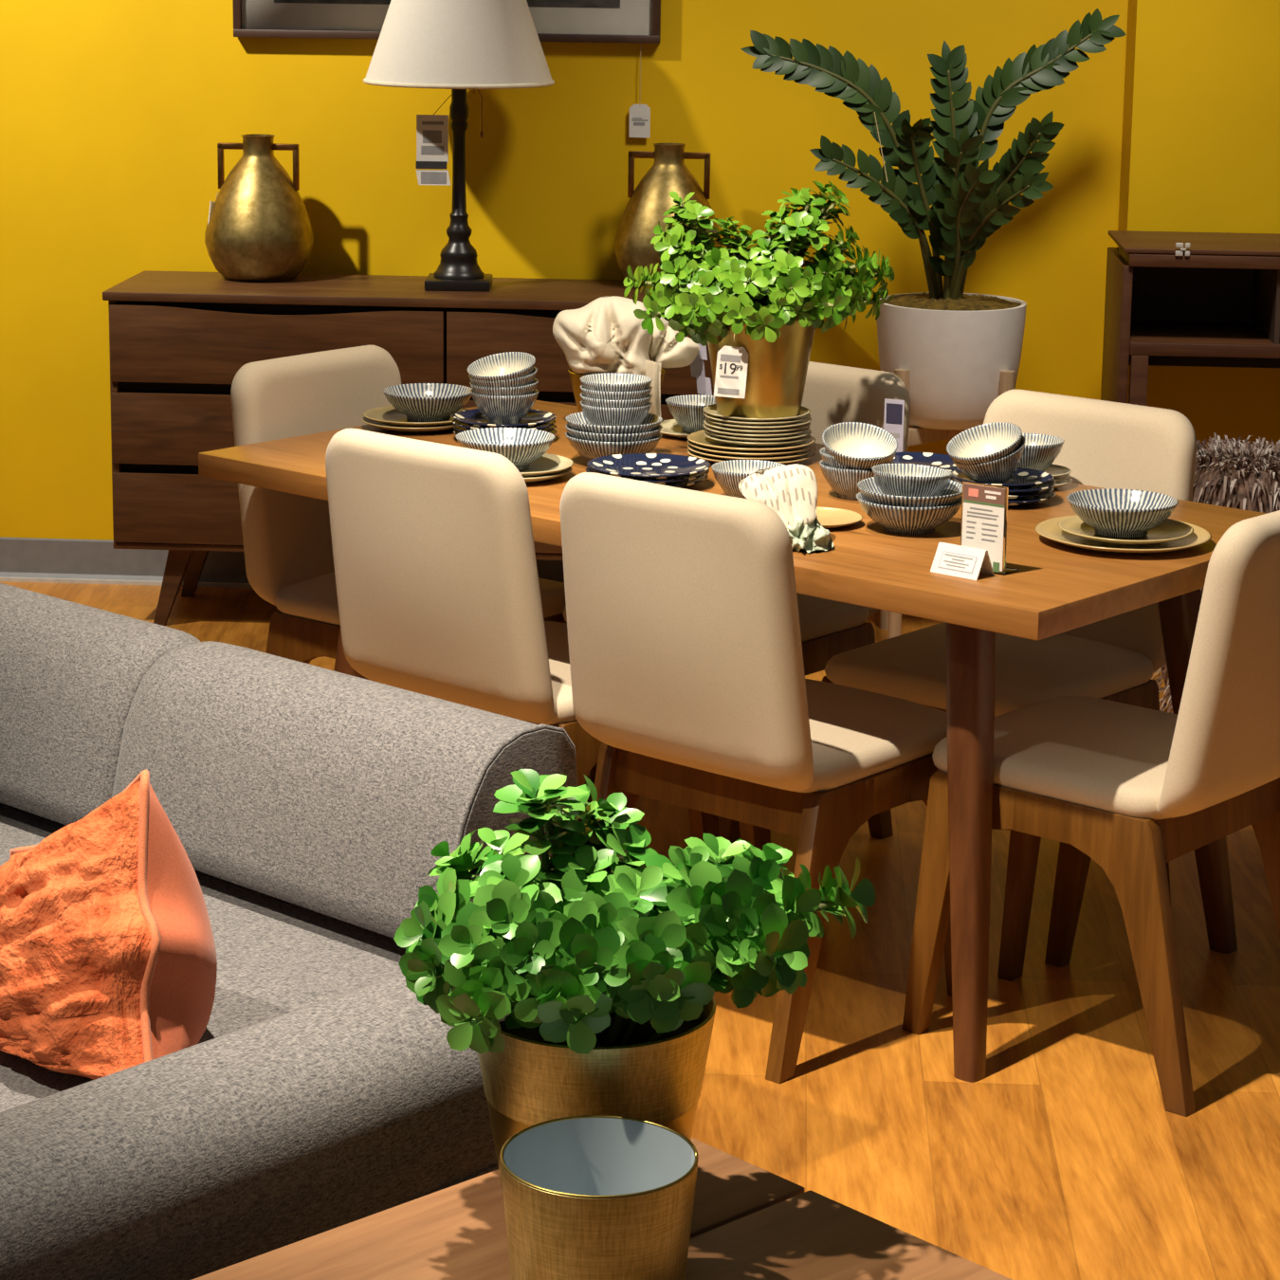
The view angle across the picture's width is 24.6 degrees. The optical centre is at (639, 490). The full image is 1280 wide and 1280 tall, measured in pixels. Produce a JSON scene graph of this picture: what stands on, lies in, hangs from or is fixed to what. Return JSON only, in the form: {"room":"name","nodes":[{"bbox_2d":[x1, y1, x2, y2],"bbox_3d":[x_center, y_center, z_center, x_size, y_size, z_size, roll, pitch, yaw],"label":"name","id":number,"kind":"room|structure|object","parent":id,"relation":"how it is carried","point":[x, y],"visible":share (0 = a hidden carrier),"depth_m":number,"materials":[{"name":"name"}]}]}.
{"room":"store","nodes":[
{"label":"store","id":0,"kind":"room"},
{"bbox_2d":[0,0,1128,540],"bbox_3d":[-2.614,-1.425,7.573,7.677,3.300,0.150,1,11,3],"label":"wall","id":1,"kind":"structure","parent":0,"point":[115,115],"depth_m":7.47,"materials":[{"name":"yellow paint"}]},
{"bbox_2d":[0,537,564,583],"bbox_3d":[-2.639,0.156,7.794,7.677,0.112,0.020,1,11,3],"label":"baseboard","id":2,"kind":"structure","parent":1,"relation":"attached to","point":[19,557],"depth_m":7.72,"materials":[{"name":"grey plastic"}]},
{"bbox_2d":[232,0,660,43],"bbox_3d":[-0.482,-1.487,7.325,1.077,0.720,0.038,1,11,3],"label":"framed picture","id":3,"kind":"object","parent":1,"relation":"attached to","point":[567,21],"visible":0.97,"depth_m":7.38,"materials":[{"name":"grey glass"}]},
{"bbox_2d":[0,581,1279,1279],"bbox_3d":[-0.013,1.012,4.017,12.000,0.060,10.500,1,11,0],"label":"floor","id":4,"kind":"structure","parent":0,"point":[1068,1161],"depth_m":4.46,"materials":[{"name":"brown wood"}]},
{"bbox_2d":[0,583,578,1279],"bbox_3d":[-1.300,0.608,3.980,2.761,0.714,1.500,10,15,41],"label":"sofa","id":5,"kind":"object","parent":4,"relation":"on","point":[308,806],"visible":0.58,"depth_m":3.73,"materials":[{"name":"grey fabric"}]},
{"bbox_2d":[0,583,200,826],"bbox_3d":[-0.999,0.456,4.531,0.843,0.610,0.251,10,15,41],"label":"cushion","id":6,"kind":"object","parent":5,"relation":"on","point":[72,674],"depth_m":4.25,"materials":[{"name":"fabric"}]},
{"bbox_2d":[0,769,217,1079],"bbox_3d":[-0.646,0.472,3.422,0.484,0.337,0.292,9,13,35],"label":"throw pillow","id":7,"kind":"object","parent":5,"relation":"on","point":[108,961],"visible":0.94,"depth_m":3.31,"materials":[{"name":"orange fabric"}]},
{"bbox_2d":[0,804,407,1112],"bbox_3d":[-1.422,0.634,4.011,2.547,0.208,1.255,10,15,41],"label":"seat cushion","id":8,"kind":"object","parent":5,"relation":"on","point":[276,957],"depth_m":3.76,"materials":[{"name":"fabric"}]},
{"bbox_2d":[111,640,578,940],"bbox_3d":[-0.423,0.563,4.021,0.705,0.610,0.251,10,15,41],"label":"cushion","id":9,"kind":"object","parent":5,"relation":"on","point":[312,802],"depth_m":3.90,"materials":[{"name":"fabric"}]},
{"bbox_2d":[102,270,713,625],"bbox_3d":[-0.459,-0.093,7.336,1.664,0.832,0.442,1,11,3],"label":"dresser","id":10,"kind":"object","parent":4,"relation":"on","point":[179,340],"visible":0.43,"depth_m":7.11,"materials":[{"name":"brown wood"}]},
{"bbox_2d":[204,133,313,282],"bbox_3d":[-0.953,-0.710,7.354,0.270,0.358,0.270,2,11,4],"label":"vase","id":11,"kind":"object","parent":10,"relation":"on","point":[259,228],"visible":1,"depth_m":7.28,"materials":[{"name":"brown metal"}]},
{"bbox_2d":[363,0,554,292],"bbox_3d":[-0.442,-0.917,7.178,0.466,0.846,0.466,1,11,0],"label":"table lamp","id":12,"kind":"object","parent":10,"relation":"on","point":[457,45],"visible":1,"depth_m":7.00,"materials":[{"name":"fabric"}]},
{"bbox_2d":[415,93,453,185],"bbox_3d":[-0.486,-0.858,7.146,0.114,0.229,0.044,-5,12,-27],"label":"tag","id":13,"kind":"object","parent":12,"relation":"hanging from","point":[431,130],"visible":1,"depth_m":7.14,"materials":[{"name":"grey"}]},
{"bbox_2d":[614,143,720,291],"bbox_3d":[0.071,-0.682,7.289,0.268,0.355,0.268,2,11,4],"label":"vase","id":14,"kind":"object","parent":10,"relation":"on","point":[648,204],"visible":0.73,"depth_m":7.22,"materials":[{"name":"brown metal"}]},
{"bbox_2d":[230,345,592,822],"bbox_3d":[-0.444,0.205,5.632,0.569,0.896,0.459,9,14,38],"label":"dining chair","id":15,"kind":"object","parent":4,"relation":"on","point":[287,538],"visible":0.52,"depth_m":5.59,"materials":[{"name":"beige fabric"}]},
{"bbox_2d":[274,571,566,625],"bbox_3d":[-0.403,0.202,5.599,0.432,0.058,0.445,9,14,38],"label":"seat cushion","id":16,"kind":"object","parent":15,"relation":"on","point":[301,598],"depth_m":5.54,"materials":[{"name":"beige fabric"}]},
{"bbox_2d":[325,428,719,841],"bbox_3d":[-0.201,0.323,5.042,0.459,0.896,0.569,10,14,40],"label":"dining chair","id":17,"kind":"object","parent":4,"relation":"on","point":[438,592],"visible":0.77,"depth_m":4.78,"materials":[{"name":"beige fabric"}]},
{"bbox_2d":[534,621,576,724],"bbox_3d":[-0.167,0.307,5.079,0.445,0.058,0.432,10,14,40],"label":"seat cushion","id":18,"kind":"object","parent":17,"relation":"on","point":[559,710],"depth_m":4.92,"materials":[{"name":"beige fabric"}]},
{"bbox_2d":[192,1137,1012,1279],"bbox_3d":[-0.172,1.012,2.672,1.050,0.450,0.620,-9,15,-42],"label":"coffee table","id":19,"kind":"object","parent":4,"relation":"on","point":[749,1221],"visible":0.71,"depth_m":2.89,"materials":[{"name":"brown wood"}]},
{"bbox_2d":[499,1115,698,1279],"bbox_3d":[-0.039,0.692,2.743,0.184,0.155,0.184,1,11,0],"label":"planter","id":20,"kind":"object","parent":19,"relation":"on","point":[586,1197],"visible":1,"depth_m":2.69,"materials":[{"name":"gold metal"}]},
{"bbox_2d":[393,768,875,1193],"bbox_3d":[-0.004,0.508,2.936,0.467,0.441,0.351,2,11,7],"label":"potted plant","id":21,"kind":"object","parent":19,"relation":"on","point":[578,988],"visible":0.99,"depth_m":2.87,"materials":[{"name":"green plant"}]},
{"bbox_2d":[198,400,1267,1082],"bbox_3d":[0.164,0.365,5.210,1.825,0.760,0.885,10,14,40],"label":"dining table","id":22,"kind":"object","parent":4,"relation":"on","point":[1057,588],"visible":0.47,"depth_m":4.49,"materials":[{"name":"brown wood"}]},
{"bbox_2d":[361,416,454,433],"bbox_3d":[-0.431,-0.132,5.685,0.216,0.018,0.216,-1,11,-8],"label":"dinner plate","id":23,"kind":"object","parent":22,"relation":"on","point":[364,419],"visible":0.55,"depth_m":5.61,"materials":[{"name":"ceramic"}]},
{"bbox_2d":[363,405,468,427],"bbox_3d":[-0.428,-0.141,5.683,0.216,0.018,0.216,3,11,9],"label":"dinner plate","id":24,"kind":"object","parent":23,"relation":"on","point":[388,414],"visible":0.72,"depth_m":5.67,"materials":[{"name":"ceramic"}]},
{"bbox_2d":[382,383,472,421],"bbox_3d":[-0.409,-0.167,5.682,0.177,0.055,0.177,4,11,16],"label":"serving bowl","id":25,"kind":"object","parent":24,"relation":"on","point":[421,402],"visible":0.96,"depth_m":5.64,"materials":[{"name":"ceramic"}]},
{"bbox_2d":[453,428,556,434],"bbox_3d":[-0.258,-0.105,5.560,0.196,0.018,0.196,7,13,30],"label":"plate","id":26,"kind":"object","parent":22,"relation":"on","point":[455,431],"visible":0.1,"depth_m":5.56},
{"bbox_2d":[453,423,556,432],"bbox_3d":[-0.258,-0.114,5.558,0.196,0.018,0.196,8,13,31],"label":"plate","id":27,"kind":"object","parent":26,"relation":"on","point":[552,428],"visible":0.18,"depth_m":5.55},
{"bbox_2d":[452,419,555,430],"bbox_3d":[-0.255,-0.123,5.554,0.196,0.018,0.196,-9,15,-42],"label":"plate","id":28,"kind":"object","parent":27,"relation":"on","point":[454,421],"visible":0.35,"depth_m":5.53,"materials":[{"name":"ceramic"}]},
{"bbox_2d":[453,408,556,428],"bbox_3d":[-0.256,-0.132,5.552,0.196,0.018,0.196,1,11,4],"label":"plate","id":29,"kind":"object","parent":28,"relation":"on","point":[534,418],"visible":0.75,"depth_m":5.57,"materials":[{"name":"ceramic"}]},
{"bbox_2d":[470,388,539,424],"bbox_3d":[-0.256,-0.160,5.548,0.131,0.059,0.131,1,11,0],"label":"rice bowl","id":30,"kind":"object","parent":29,"relation":"on","point":[497,409],"visible":0.84,"depth_m":5.50,"materials":[{"name":"ceramic"}]},
{"bbox_2d":[469,378,538,396],"bbox_3d":[-0.257,-0.178,5.543,0.131,0.064,0.131,3,11,13],"label":"rice bowl","id":31,"kind":"object","parent":30,"relation":"on","point":[530,389],"visible":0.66,"depth_m":5.49,"materials":[{"name":"ceramic"}]},
{"bbox_2d":[468,365,537,387],"bbox_3d":[-0.258,-0.197,5.536,0.131,0.070,0.130,2,11,6],"label":"rice bowl","id":32,"kind":"object","parent":31,"relation":"on","point":[528,379],"visible":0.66,"depth_m":5.48,"materials":[{"name":"ceramic"}]},
{"bbox_2d":[466,351,535,381],"bbox_3d":[-0.261,-0.214,5.527,0.131,0.081,0.127,11,15,43],"label":"rice bowl","id":33,"kind":"object","parent":32,"relation":"on","point":[510,365],"visible":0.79,"depth_m":5.57,"materials":[{"name":"ceramic"}]},
{"bbox_2d":[523,466,572,483],"bbox_3d":[-0.225,-0.033,5.193,0.210,0.018,0.210,8,13,32],"label":"plate","id":34,"kind":"object","parent":22,"relation":"on","point":[560,473],"visible":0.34,"depth_m":5.13,"materials":[{"name":"ceramic"}]},
{"bbox_2d":[518,453,573,477],"bbox_3d":[-0.222,-0.043,5.193,0.210,0.018,0.210,3,11,10],"label":"plate","id":35,"kind":"object","parent":34,"relation":"on","point":[547,464],"visible":0.4,"depth_m":5.21,"materials":[{"name":"ceramic"}]},
{"bbox_2d":[455,427,555,470],"bbox_3d":[-0.238,-0.070,5.194,0.177,0.055,0.177,10,14,40],"label":"serving bowl","id":36,"kind":"object","parent":35,"relation":"on","point":[521,447],"visible":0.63,"depth_m":5.21,"materials":[{"name":"ceramic"}]},
{"bbox_2d":[565,431,662,460],"bbox_3d":[-0.048,-0.076,5.328,0.177,0.055,0.177,-3,12,-18],"label":"serving bowl","id":37,"kind":"object","parent":22,"relation":"on","point":[590,450],"visible":0.44,"depth_m":5.26,"materials":[{"name":"ceramic"}]},
{"bbox_2d":[565,423,662,441],"bbox_3d":[-0.048,-0.090,5.325,0.177,0.055,0.177,0,11,-5],"label":"serving bowl","id":38,"kind":"object","parent":37,"relation":"on","point":[598,437],"visible":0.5,"depth_m":5.25,"materials":[{"name":"ceramic"}]},
{"bbox_2d":[565,411,662,434],"bbox_3d":[-0.047,-0.105,5.322,0.177,0.055,0.177,1,11,-1],"label":"serving bowl","id":39,"kind":"object","parent":38,"relation":"on","point":[577,421],"visible":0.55,"depth_m":5.26,"materials":[{"name":"ceramic"}]},
{"bbox_2d":[579,400,652,425],"bbox_3d":[-0.044,-0.131,5.319,0.131,0.059,0.131,3,11,10],"label":"rice bowl","id":40,"kind":"object","parent":39,"relation":"on","point":[595,415],"visible":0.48,"depth_m":5.27,"materials":[{"name":"ceramic"}]},
{"bbox_2d":[567,367,665,412],"bbox_3d":[-0.046,-0.184,5.755,0.191,0.104,0.191,1,11,0],"label":"planter","id":41,"kind":"object","parent":22,"relation":"on","point":[575,377],"visible":0.16,"depth_m":5.72,"materials":[{"name":"metal"}]},
{"bbox_2d":[552,295,699,416],"bbox_3d":[-0.027,-0.259,5.709,0.285,0.237,0.174,1,11,0],"label":"cloth napkin","id":42,"kind":"object","parent":41,"relation":"in","point":[605,335],"visible":0.85,"depth_m":5.66,"materials":[{"name":"beige fabric"}]},
{"bbox_2d":[586,471,708,488],"bbox_3d":[0.011,-0.019,5.139,0.216,0.018,0.216,6,12,26],"label":"plate","id":43,"kind":"object","parent":22,"relation":"on","point":[702,479],"visible":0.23,"depth_m":5.09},
{"bbox_2d":[585,466,709,485],"bbox_3d":[0.013,-0.029,5.135,0.216,0.018,0.216,6,12,26],"label":"plate","id":44,"kind":"object","parent":43,"relation":"on","point":[588,468],"visible":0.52,"depth_m":5.07,"materials":[{"name":"ceramic"}]},
{"bbox_2d":[586,453,710,480],"bbox_3d":[0.015,-0.038,5.131,0.216,0.018,0.216,6,12,26],"label":"plate","id":45,"kind":"object","parent":44,"relation":"on","point":[640,466],"visible":0.98,"depth_m":5.16,"materials":[{"name":"ceramic"}]},
{"bbox_2d":[659,419,692,438],"bbox_3d":[0.113,-0.117,5.652,0.194,0.014,0.194,6,12,27],"label":"plate","id":46,"kind":"object","parent":22,"relation":"on","point":[670,427],"visible":0.26,"depth_m":5.66,"materials":[{"name":"ceramic"}]},
{"bbox_2d":[665,394,715,433],"bbox_3d":[0.114,-0.145,5.647,0.131,0.059,0.131,0,11,-6],"label":"rice bowl","id":47,"kind":"object","parent":46,"relation":"on","point":[687,411],"visible":0.63,"depth_m":5.61,"materials":[{"name":"ceramic"}]},
{"bbox_2d":[711,459,785,498],"bbox_3d":[0.186,-0.012,5.004,0.131,0.059,0.131,4,11,16],"label":"rice bowl","id":48,"kind":"object","parent":22,"relation":"on","point":[728,474],"visible":0.4,"depth_m":5.03,"materials":[{"name":"ceramic"}]},
{"bbox_2d":[686,448,815,463],"bbox_3d":[0.203,-0.066,5.397,0.236,0.014,0.236,-4,12,-21],"label":"plate","id":49,"kind":"object","parent":22,"relation":"on","point":[692,453],"visible":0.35,"depth_m":5.35,"materials":[{"name":"ceramic"}]},
{"bbox_2d":[687,444,816,460],"bbox_3d":[0.203,-0.074,5.396,0.236,0.014,0.236,11,15,43],"label":"plate","id":50,"kind":"object","parent":49,"relation":"on","point":[695,449],"visible":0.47,"depth_m":5.34,"materials":[{"name":"ceramic"}]},
{"bbox_2d":[687,439,815,457],"bbox_3d":[0.204,-0.082,5.393,0.236,0.014,0.236,1,11,2],"label":"plate","id":51,"kind":"object","parent":50,"relation":"on","point":[703,448],"visible":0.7,"depth_m":5.33,"materials":[{"name":"ceramic"}]},
{"bbox_2d":[686,429,815,452],"bbox_3d":[0.204,-0.091,5.393,0.236,0.014,0.236,3,11,13],"label":"plate","id":52,"kind":"object","parent":51,"relation":"on","point":[698,437],"visible":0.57,"depth_m":5.35,"materials":[{"name":"ceramic"}]},
{"bbox_2d":[703,431,810,446],"bbox_3d":[0.213,-0.098,5.390,0.197,0.014,0.197,-8,14,-38],"label":"plate","id":53,"kind":"object","parent":52,"relation":"on","point":[720,439],"visible":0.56,"depth_m":5.33,"materials":[{"name":"ceramic"}]},
{"bbox_2d":[704,427,811,442],"bbox_3d":[0.217,-0.106,5.389,0.197,0.014,0.197,-5,12,-26],"label":"plate","id":54,"kind":"object","parent":53,"relation":"on","point":[804,433],"visible":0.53,"depth_m":5.32,"materials":[{"name":"ceramic"}]},
{"bbox_2d":[702,422,810,438],"bbox_3d":[0.214,-0.113,5.387,0.197,0.014,0.197,0,11,-4],"label":"plate","id":55,"kind":"object","parent":54,"relation":"on","point":[743,435],"visible":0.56,"depth_m":5.32,"materials":[{"name":"ceramic"}]},
{"bbox_2d":[703,419,810,434],"bbox_3d":[0.213,-0.120,5.386,0.197,0.014,0.197,7,13,30],"label":"plate","id":56,"kind":"object","parent":55,"relation":"on","point":[706,422],"visible":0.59,"depth_m":5.32,"materials":[{"name":"ceramic"}]},
{"bbox_2d":[704,416,812,430],"bbox_3d":[0.216,-0.128,5.386,0.197,0.014,0.197,-6,13,-31],"label":"plate","id":57,"kind":"object","parent":56,"relation":"on","point":[808,420],"visible":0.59,"depth_m":5.32,"materials":[{"name":"ceramic"}]},
{"bbox_2d":[703,411,810,426],"bbox_3d":[0.214,-0.135,5.383,0.197,0.014,0.197,1,11,0],"label":"plate","id":58,"kind":"object","parent":57,"relation":"on","point":[754,424],"visible":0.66,"depth_m":5.31,"materials":[{"name":"ceramic"}]},
{"bbox_2d":[702,403,810,421],"bbox_3d":[0.213,-0.142,5.383,0.197,0.014,0.197,6,12,23],"label":"plate","id":59,"kind":"object","parent":58,"relation":"on","point":[711,410],"visible":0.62,"depth_m":5.32,"materials":[{"name":"ceramic"}]},
{"bbox_2d":[623,181,895,418],"bbox_3d":[0.217,-0.346,5.326,0.499,0.425,0.283,1,11,0],"label":"potted plant","id":60,"kind":"object","parent":59,"relation":"on","point":[762,294],"visible":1,"depth_m":5.27,"materials":[{"name":"green plant"}]},
{"bbox_2d":[713,333,748,398],"bbox_3d":[0.163,-0.223,5.262,0.065,0.117,0.018,-2,11,-12],"label":"price tag","id":61,"kind":"object","parent":60,"relation":"hanging from","point":[732,361],"visible":1,"depth_m":5.26,"materials":[{"name":"grey"}]},
{"bbox_2d":[738,463,833,552],"bbox_3d":[0.236,0.026,4.640,0.147,0.121,0.108,11,15,42],"label":"cloth napkin","id":62,"kind":"object","parent":22,"relation":"on","point":[791,490],"visible":0.75,"depth_m":4.63,"materials":[{"name":"fabric"}]},
{"bbox_2d":[819,459,894,500],"bbox_3d":[0.372,-0.018,5.049,0.131,0.059,0.131,-8,14,-37],"label":"rice bowl","id":63,"kind":"object","parent":22,"relation":"on","point":[844,482],"visible":0.52,"depth_m":5.00,"materials":[{"name":"ceramic"}]},
{"bbox_2d":[819,447,895,470],"bbox_3d":[0.372,-0.039,5.045,0.131,0.059,0.131,11,15,43],"label":"rice bowl","id":64,"kind":"object","parent":63,"relation":"on","point":[828,460],"visible":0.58,"depth_m":5.01,"materials":[{"name":"ceramic"}]},
{"bbox_2d":[822,421,897,470],"bbox_3d":[0.376,-0.064,5.025,0.126,0.088,0.128,10,14,40],"label":"rice bowl","id":65,"kind":"object","parent":64,"relation":"on","point":[849,443],"visible":0.93,"depth_m":5.06,"materials":[{"name":"ceramic"}]},
{"bbox_2d":[856,492,962,535],"bbox_3d":[0.439,0.037,4.779,0.177,0.055,0.177,7,13,31],"label":"serving bowl","id":66,"kind":"object","parent":22,"relation":"on","point":[894,520],"visible":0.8,"depth_m":4.72,"materials":[{"name":"ceramic"}]},
{"bbox_2d":[857,476,962,507],"bbox_3d":[0.440,0.019,4.775,0.177,0.055,0.177,-3,13,-17],"label":"serving bowl","id":67,"kind":"object","parent":66,"relation":"on","point":[868,488],"visible":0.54,"depth_m":4.71,"materials":[{"name":"ceramic"}]},
{"bbox_2d":[871,463,952,496],"bbox_3d":[0.441,-0.005,4.772,0.131,0.064,0.131,-6,13,-30],"label":"rice bowl","id":68,"kind":"object","parent":67,"relation":"on","point":[905,480],"visible":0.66,"depth_m":4.73,"materials":[{"name":"ceramic"}]},
{"bbox_2d":[930,542,994,580],"bbox_3d":[0.490,0.105,4.465,0.086,0.042,0.048,10,14,40],"label":"tent card","id":69,"kind":"object","parent":22,"relation":"on","point":[950,559],"visible":1,"depth_m":4.45,"materials":[{"name":"white paper"}]},
{"bbox_2d":[960,481,1019,575],"bbox_3d":[0.535,0.054,4.487,0.078,0.136,0.049,9,14,35],"label":"sign holder","id":70,"kind":"object","parent":22,"relation":"on","point":[984,507],"visible":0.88,"depth_m":4.46,"materials":[{"name":"paper"}]},
{"bbox_2d":[1007,491,1055,506],"bbox_3d":[0.624,0.009,5.037,0.176,0.016,0.176,6,12,23],"label":"plate","id":71,"kind":"object","parent":22,"relation":"on","point":[1050,495],"visible":0.27,"depth_m":4.97,"materials":[{"name":"ceramic"}]},
{"bbox_2d":[1007,487,1053,500],"bbox_3d":[0.618,0.000,5.034,0.176,0.016,0.176,-7,13,-34],"label":"plate","id":72,"kind":"object","parent":71,"relation":"on","point":[1037,494],"visible":0.24,"depth_m":4.97,"materials":[{"name":"ceramic"}]},
{"bbox_2d":[951,477,1055,494],"bbox_3d":[0.625,-0.010,5.033,0.176,0.016,0.176,-8,14,-38],"label":"plate","id":73,"kind":"object","parent":72,"relation":"on","point":[1042,487],"visible":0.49,"depth_m":4.97,"materials":[{"name":"ceramic"}]},
{"bbox_2d":[950,467,1054,490],"bbox_3d":[0.618,-0.019,5.031,0.176,0.016,0.176,-1,11,-10],"label":"plate","id":74,"kind":"object","parent":73,"relation":"on","point":[1023,478],"visible":0.59,"depth_m":5.04,"materials":[{"name":"ceramic"}]},
{"bbox_2d":[950,434,1025,483],"bbox_3d":[0.591,-0.052,5.007,0.127,0.086,0.128,1,11,3],"label":"rice bowl","id":75,"kind":"object","parent":74,"relation":"on","point":[1000,470],"visible":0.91,"depth_m":4.97,"materials":[{"name":"ceramic"}]},
{"bbox_2d":[946,422,1022,463],"bbox_3d":[0.584,-0.065,4.998,0.123,0.090,0.130,-4,12,-23],"label":"rice bowl","id":76,"kind":"object","parent":75,"relation":"on","point":[989,442],"visible":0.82,"depth_m":5.04,"materials":[{"name":"ceramic"}]},
{"bbox_2d":[1052,477,1072,488],"bbox_3d":[0.695,-0.015,5.174,0.130,0.014,0.130,9,14,38],"label":"plate","id":77,"kind":"object","parent":22,"relation":"on","point":[1067,481],"visible":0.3,"depth_m":5.16,"materials":[{"name":"ceramic"}]},
{"bbox_2d":[1053,474,1070,482],"bbox_3d":[0.691,-0.024,5.174,0.130,0.014,0.130,-1,11,-9],"label":"plate","id":78,"kind":"object","parent":77,"relation":"on","point":[1059,479],"visible":0.19,"depth_m":5.14,"materials":[{"name":"ceramic"}]},
{"bbox_2d":[1044,463,1071,478],"bbox_3d":[0.693,-0.032,5.171,0.130,0.014,0.130,2,11,6],"label":"plate","id":79,"kind":"object","parent":78,"relation":"on","point":[1056,470],"visible":0.34,"depth_m":5.18,"materials":[{"name":"ceramic"}]},
{"bbox_2d":[1017,433,1064,472],"bbox_3d":[0.679,-0.062,5.167,0.131,0.059,0.131,-2,11,-14],"label":"rice bowl","id":80,"kind":"object","parent":79,"relation":"on","point":[1040,451],"visible":0.5,"depth_m":5.13,"materials":[{"name":"ceramic"}]},
{"bbox_2d":[1034,514,1211,553],"bbox_3d":[0.775,0.073,4.709,0.280,0.018,0.280,-6,13,-32],"label":"dinner plate","id":81,"kind":"object","parent":22,"relation":"on","point":[1050,529],"visible":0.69,"depth_m":4.67,"materials":[{"name":"ceramic"}]},
{"bbox_2d":[1057,515,1193,545],"bbox_3d":[0.778,0.065,4.707,0.216,0.016,0.216,-2,11,-12],"label":"salad plate","id":82,"kind":"object","parent":81,"relation":"on","point":[1169,530],"visible":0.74,"depth_m":4.70,"materials":[{"name":"ceramic"}]},
{"bbox_2d":[1066,488,1178,537],"bbox_3d":[0.770,0.040,4.698,0.177,0.055,0.177,-2,11,-12],"label":"serving bowl","id":83,"kind":"object","parent":82,"relation":"on","point":[1111,512],"visible":1,"depth_m":4.67,"materials":[{"name":"ceramic"}]},
{"bbox_2d":[561,361,910,857],"bbox_3d":[0.176,0.228,5.559,0.459,0.896,0.569,10,14,40],"label":"dining chair","id":84,"kind":"object","parent":4,"relation":"on","point":[832,393],"visible":0.25,"depth_m":5.53,"materials":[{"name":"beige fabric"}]},
{"bbox_2d":[562,593,869,641],"bbox_3d":[0.142,0.225,5.519,0.445,0.058,0.432,10,14,40],"label":"seat cushion","id":85,"kind":"object","parent":84,"relation":"on","point":[820,619],"depth_m":5.46,"materials":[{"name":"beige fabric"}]},
{"bbox_2d":[559,472,951,1083],"bbox_3d":[0.200,0.398,4.683,0.459,0.896,0.569,10,14,40],"label":"dining chair","id":86,"kind":"object","parent":4,"relation":"on","point":[686,665],"visible":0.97,"depth_m":4.46,"materials":[{"name":"beige fabric"}]},
{"bbox_2d":[791,678,947,792],"bbox_3d":[0.234,0.382,4.720,0.445,0.058,0.432,10,14,40],"label":"seat cushion","id":87,"kind":"object","parent":86,"relation":"on","point":[863,740],"depth_m":4.62,"materials":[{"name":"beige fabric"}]},
{"bbox_2d":[879,368,1014,639],"bbox_3d":[0.742,0.030,7.155,0.286,0.690,0.285,1,11,0],"label":"plant stand","id":88,"kind":"object","parent":4,"relation":"on","point":[891,621],"visible":0.13,"depth_m":7.05,"materials":[{"name":"brown wood"}]},
{"bbox_2d":[740,8,1126,429],"bbox_3d":[0.689,-0.651,7.003,0.919,0.992,0.398,1,11,0],"label":"potted plant","id":89,"kind":"object","parent":88,"relation":"on","point":[955,345],"visible":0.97,"depth_m":6.93,"materials":[{"name":"green plant"}]},
{"bbox_2d":[821,389,1196,981],"bbox_3d":[0.642,0.310,5.167,0.459,0.896,0.569,10,14,40],"label":"dining chair","id":90,"kind":"object","parent":4,"relation":"on","point":[1107,444],"visible":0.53,"depth_m":5.13,"materials":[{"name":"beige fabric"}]},
{"bbox_2d":[824,621,1153,716],"bbox_3d":[0.609,0.307,5.127,0.445,0.058,0.432,10,14,40],"label":"seat cushion","id":91,"kind":"object","parent":90,"relation":"on","point":[1090,660],"depth_m":5.06,"materials":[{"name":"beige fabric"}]},
{"bbox_2d":[902,510,1279,1116],"bbox_3d":[0.782,0.426,4.578,0.569,0.896,0.459,10,14,40],"label":"dining chair","id":92,"kind":"object","parent":4,"relation":"on","point":[1130,790],"visible":0.93,"depth_m":4.37,"materials":[{"name":"beige fabric"}]},
{"bbox_2d":[932,695,1177,820],"bbox_3d":[0.743,0.410,4.609,0.432,0.058,0.445,10,14,40],"label":"seat cushion","id":93,"kind":"object","parent":92,"relation":"on","point":[1067,758],"depth_m":4.49,"materials":[{"name":"beige fabric"}]},
{"bbox_2d":[1100,230,1279,405],"bbox_3d":[1.505,-0.089,6.935,0.800,1.026,0.414,1,11,3],"label":"cabinet","id":94,"kind":"object","parent":4,"relation":"on","point":[1173,298],"visible":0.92,"depth_m":6.84,"materials":[{"name":"brown wood"}]},
{"bbox_2d":[1129,320,1279,358],"bbox_3d":[1.508,-0.351,6.881,0.756,0.031,0.380,1,11,3],"label":"shelf","id":95,"kind":"object","parent":94,"relation":"attached to","point":[1147,338],"depth_m":6.76,"materials":[{"name":"brown wood"}]},
{"bbox_2d":[1151,432,1279,713],"bbox_3d":[1.319,0.212,6.401,0.440,0.634,0.440,-5,12,-26],"label":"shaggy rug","id":96,"kind":"object","parent":4,"relation":"on","point":[1245,475],"visible":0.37,"depth_m":6.23,"materials":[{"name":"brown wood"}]},
{"bbox_2d":[1116,0,1279,449],"bbox_3d":[2.957,-1.267,7.137,3.500,3.300,0.370,1,11,3],"label":"wall","id":97,"kind":"structure","parent":0,"point":[1200,138],"depth_m":7.13,"materials":[{"name":"yellow paint"}]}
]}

